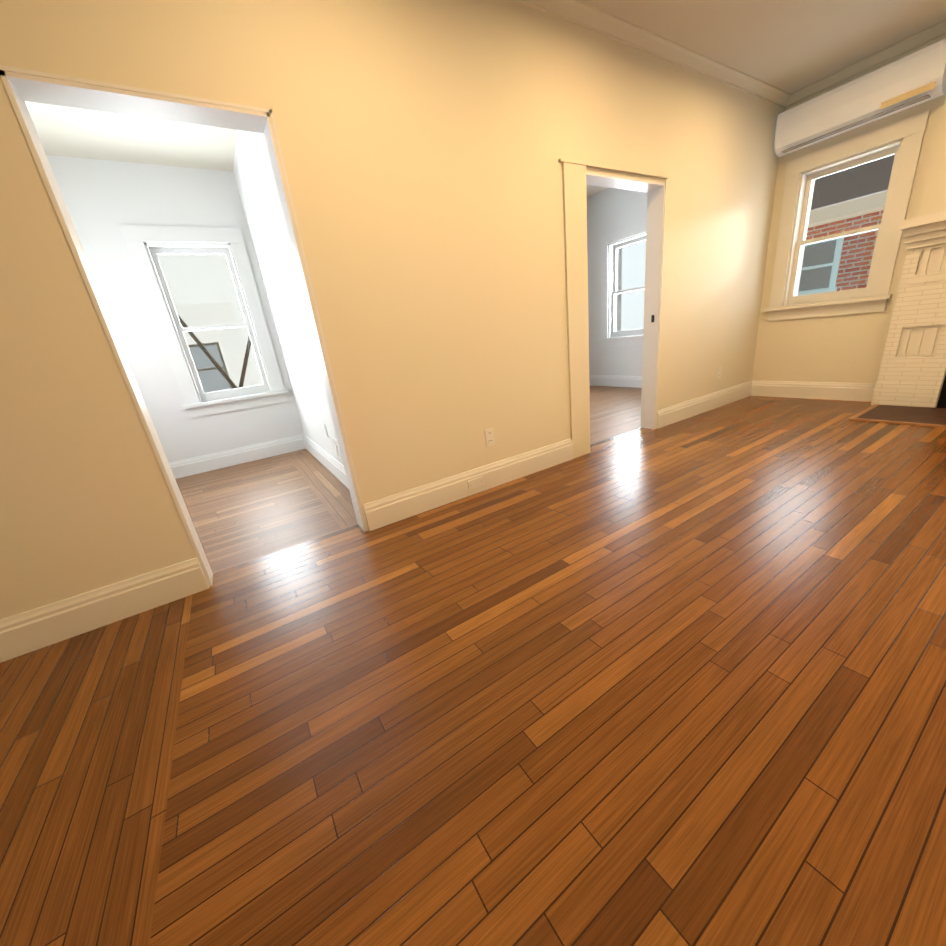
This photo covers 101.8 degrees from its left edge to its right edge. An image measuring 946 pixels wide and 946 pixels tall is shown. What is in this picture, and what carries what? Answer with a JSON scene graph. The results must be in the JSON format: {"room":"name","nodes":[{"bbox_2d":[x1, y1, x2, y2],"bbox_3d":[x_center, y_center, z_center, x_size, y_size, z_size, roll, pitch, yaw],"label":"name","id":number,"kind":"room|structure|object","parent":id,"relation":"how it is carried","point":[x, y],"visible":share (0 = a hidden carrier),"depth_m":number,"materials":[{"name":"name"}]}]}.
{"room":"living room","nodes":[
{"label":"living room","id":0,"kind":"room"},
{"bbox_2d":[0,594,192,945],"bbox_3d":[-0.764,1.135,0.045,1.050,0.001,4.059,-18,22,-28],"label":"floor","id":1,"kind":"structure","parent":0,"point":[88,722],"depth_m":1.03,"materials":[{"name":"brown wood"}]},
{"bbox_2d":[150,402,945,945],"bbox_3d":[1.806,0.303,1.505,5.093,0.001,3.199,-18,22,-28],"label":"field","id":2,"kind":"object","parent":1,"relation":"on","point":[686,688],"visible":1,"depth_m":1.03,"materials":[{"name":"brown wood"}]},
{"bbox_2d":[848,211,945,427],"bbox_3d":[3.865,-1.084,2.523,1.068,1.450,1.707,-18,22,-28],"label":"fireplace","id":3,"kind":"object","parent":2,"relation":"on","point":[910,387],"visible":1,"depth_m":3.11,"materials":[{"name":"brick"}]},
{"bbox_2d":[46,155,303,462],"bbox_3d":[-1.009,-1.966,4.828,6.930,2.700,0.300,-18,22,-28],"label":"wall","id":4,"kind":"structure","parent":0,"point":[104,200],"depth_m":3.49,"materials":[{"name":"paint"}]},
{"bbox_2d":[119,225,287,417],"bbox_3d":[-2.600,-1.481,3.876,0.960,1.672,0.365,-18,22,-28],"label":"window","id":5,"kind":"structure","parent":4,"relation":"in","point":[146,244],"depth_m":3.75,"materials":[{"name":"white paint"}]},
{"bbox_2d":[169,435,304,478],"bbox_3d":[-2.765,-0.100,3.987,1.920,0.166,0.021,-18,22,-28],"label":"baseboard","id":6,"kind":"structure","parent":4,"relation":"attached to","point":[219,460],"depth_m":4.11,"materials":[{"name":"white paint"}]},
{"bbox_2d":[233,130,342,464],"bbox_3d":[-1.355,-1.293,3.043,0.130,2.700,2.539,-18,22,-28],"label":"wall","id":7,"kind":"structure","parent":0,"point":[257,188],"depth_m":3.11,"materials":[{"name":"paint"}]},
{"bbox_2d":[302,434,348,488],"bbox_3d":[-1.272,-0.086,3.426,0.021,0.166,2.539,-18,22,-28],"label":"baseboard","id":8,"kind":"structure","parent":7,"relation":"attached to","point":[335,467],"depth_m":3.49,"materials":[{"name":"white paint"}]},
{"bbox_2d":[323,423,328,437],"bbox_3d":[-1.234,-0.355,3.218,0.008,0.115,0.070,-18,22,-28],"label":"outlet","id":9,"kind":"object","parent":7,"relation":"attached to","point":[325,429],"visible":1,"depth_m":3.21,"materials":[{"name":"white plastic"}]},
{"bbox_2d":[331,436,342,463],"bbox_3d":[-1.053,-0.172,3.000,0.011,0.190,0.310,-18,22,-28],"label":"air vent","id":10,"kind":"object","parent":7,"relation":"in","point":[336,449],"visible":0.77,"depth_m":3.01,"materials":[{"name":"white plastic"}]},
{"bbox_2d":[0,0,784,619],"bbox_3d":[0.339,-1.314,2.512,6.630,2.700,0.130,-18,22,-28],"label":"wall","id":11,"kind":"structure","parent":0,"point":[426,144],"depth_m":1.97,"materials":[{"name":"paint"}]},
{"bbox_2d":[0,557,208,662],"bbox_3d":[-1.703,0.612,1.603,0.986,0.166,0.021,-18,22,-28],"label":"baseboard","id":12,"kind":"structure","parent":11,"relation":"attached to","point":[23,633],"depth_m":1.65,"materials":[{"name":"paint"}]},
{"bbox_2d":[0,65,368,586],"bbox_3d":[-1.100,-0.493,1.791,0.811,1.972,0.142,-18,22,-28],"label":"lining","id":13,"kind":"object","parent":11,"relation":"attached to","point":[22,85],"depth_m":1.53,"materials":[{"name":"white paint"}]},
{"bbox_2d":[363,438,572,530],"bbox_3d":[0.079,0.034,2.616,1.663,0.166,0.021,-18,22,-28],"label":"baseboard","id":14,"kind":"structure","parent":11,"relation":"attached to","point":[379,513],"depth_m":2.51,"materials":[{"name":"paint"}]},
{"bbox_2d":[467,476,483,489],"bbox_3d":[0.019,0.067,2.568,0.120,0.060,0.007,-18,22,-28],"label":"outlet plate","id":15,"kind":"object","parent":14,"relation":"attached to","point":[476,482],"visible":1,"depth_m":2.56,"materials":[{"name":"white plastic"}]},
{"bbox_2d":[485,428,494,446],"bbox_3d":[0.114,-0.239,2.571,0.070,0.115,0.008,-18,22,-28],"label":"electrical outlet","id":16,"kind":"object","parent":11,"relation":"attached to","point":[489,437],"visible":1,"depth_m":2.57,"materials":[{"name":"white plastic"}]},
{"bbox_2d":[558,158,668,458],"bbox_3d":[1.115,-1.175,2.967,1.120,1.960,0.021,-18,22,-28],"label":"door frame","id":17,"kind":"structure","parent":11,"relation":"attached to","point":[575,213],"depth_m":2.69,"materials":[{"name":"paint"}]},
{"bbox_2d":[586,172,666,428],"bbox_3d":[1.174,-1.209,3.087,0.890,1.929,0.144,-18,22,-28],"label":"lining","id":18,"kind":"object","parent":11,"relation":"attached to","point":[656,191],"depth_m":3.18,"materials":[{"name":"white paint"}]},
{"bbox_2d":[656,381,751,428],"bbox_3d":[2.428,-0.726,3.950,1.769,0.166,0.021,-18,22,-28],"label":"baseboard","id":19,"kind":"structure","parent":11,"relation":"attached to","point":[678,412],"depth_m":3.87,"materials":[{"name":"paint"}]},
{"bbox_2d":[717,367,721,378],"bbox_3d":[2.520,-1.024,3.937,0.070,0.115,0.008,-18,22,-28],"label":"electrical outlet","id":20,"kind":"object","parent":11,"relation":"attached to","point":[719,372],"visible":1,"depth_m":3.93,"materials":[{"name":"white plastic"}]},
{"bbox_2d":[515,0,945,107],"bbox_3d":[1.227,-2.105,0.469,6.343,0.070,3.799,-18,22,-28],"label":"crown molding","id":21,"kind":"structure","parent":11,"relation":"attached to","point":[580,13],"depth_m":2.77,"materials":[{"name":"paint"}]},
{"bbox_2d":[175,385,641,528],"bbox_3d":[-0.206,-0.352,4.060,6.610,0.001,2.549,-18,22,-28],"label":"floor","id":22,"kind":"structure","parent":0,"point":[615,411],"depth_m":3.88,"materials":[{"name":"brown wood"}]},
{"bbox_2d":[177,457,341,573],"bbox_3d":[-2.149,0.329,2.810,1.800,0.001,2.289,-18,22,-28],"label":"field","id":23,"kind":"object","parent":22,"relation":"on","point":[244,515],"visible":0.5,"depth_m":2.73,"materials":[{"name":"brown wood"}]},
{"bbox_2d":[25,0,945,197],"bbox_3d":[0.991,-2.372,0.897,7.500,0.200,9.068,-18,22,-28],"label":"ceiling","id":24,"kind":"structure","parent":0,"point":[790,46],"depth_m":2.72,"materials":[{"name":"paint"}]},
{"bbox_2d":[587,188,646,375],"bbox_3d":[2.525,-2.549,5.247,0.300,2.700,2.539,-18,22,-28],"label":"wall","id":25,"kind":"structure","parent":0,"point":[610,210],"depth_m":5.70,"materials":[{"name":"paint"}]},
{"bbox_2d":[589,375,641,387],"bbox_3d":[2.544,-1.316,5.577,0.021,0.166,2.509,-18,22,-28],"label":"baseboard","id":26,"kind":"structure","parent":25,"relation":"attached to","point":[594,380],"depth_m":6.02,"materials":[{"name":"white paint"}]},
{"bbox_2d":[598,221,646,346],"bbox_3d":[2.297,-2.645,5.525,0.365,1.532,0.960,-18,22,-28],"label":"window","id":27,"kind":"structure","parent":25,"relation":"in","point":[612,244],"depth_m":5.66,"materials":[{"name":"white paint"}]},
{"bbox_2d":[752,34,945,382],"bbox_3d":[4.116,-1.760,2.460,0.400,2.700,4.059,-18,22,-28],"label":"wall","id":28,"kind":"structure","parent":0,"point":[848,348],"depth_m":3.60,"materials":[{"name":"paint"}]},
{"bbox_2d":[752,381,875,401],"bbox_3d":[3.444,-0.845,3.932,0.021,0.166,1.026,-18,22,-28],"label":"baseboard","id":29,"kind":"structure","parent":28,"relation":"attached to","point":[863,392],"depth_m":3.88,"materials":[{"name":"paint"}]},
{"bbox_2d":[764,110,929,320],"bbox_3d":[3.380,-2.200,3.541,0.365,1.402,0.930,-18,22,-28],"label":"window","id":30,"kind":"structure","parent":28,"relation":"in","point":[902,140],"depth_m":3.44,"materials":[{"name":"paint"}]},
{"bbox_2d":[774,38,945,156],"bbox_3d":[3.094,-2.983,3.122,0.216,0.318,1.003,-18,22,-28],"label":"mini-split air conditioner","id":31,"kind":"object","parent":28,"relation":"attached to","point":[915,78],"visible":1,"depth_m":3.00,"materials":[{"name":"white plastic"}]},
{"bbox_3d":[1.328,0.370,1.866,7.700,0.246,9.268,-18,22,-28],"label":"floor","id":32,"kind":"structure","parent":0,"visible":0},
{"bbox_2d":[189,396,766,625],"bbox_3d":[0.965,-0.142,3.058,5.403,0.001,0.430,-18,22,-28],"label":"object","id":33,"kind":"structure","parent":32,"relation":"on","point":[232,588],"depth_m":2.20,"materials":[{"name":"brown wood"}]},
{"bbox_2d":[754,396,943,407],"bbox_3d":[4.067,-0.430,2.790,0.310,0.001,3.799,-18,22,-28],"label":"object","id":34,"kind":"structure","parent":32,"relation":"on","point":[858,404],"depth_m":3.78,"materials":[{"name":"beige wood"}]},
{"label":"outside","id":35,"kind":"structure","parent":0,"visible":0},
{"bbox_3d":[2.054,2.397,6.371,70.000,0.200,70.000,-18,22,-28],"label":"ground","id":36,"kind":"structure","parent":35,"visible":0},
{"bbox_2d":[157,254,262,392],"bbox_3d":[-6.198,-2.065,9.939,14.000,7.700,4.370,-18,22,-28],"label":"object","id":37,"kind":"structure","parent":36,"relation":"on","point":[195,311],"depth_m":10.84,"materials":[{"name":"white"}]},
{"bbox_2d":[177,314,250,388],"bbox_3d":[-3.297,-3.831,6.679,6.184,12.501,6.612,-18,22,-28],"label":"tree","id":38,"kind":"object","parent":36,"relation":"on","point":[221,370],"depth_m":7.32,"materials":[{"name":"brown plant"}]},
{"bbox_2d":[798,154,894,295],"bbox_3d":[12.846,-2.953,4.606,8.500,8.500,13.950,-18,22,-28],"label":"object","id":39,"kind":"structure","parent":36,"relation":"on","point":[839,251],"depth_m":6.84,"materials":[{"name":"red"}]}
]}

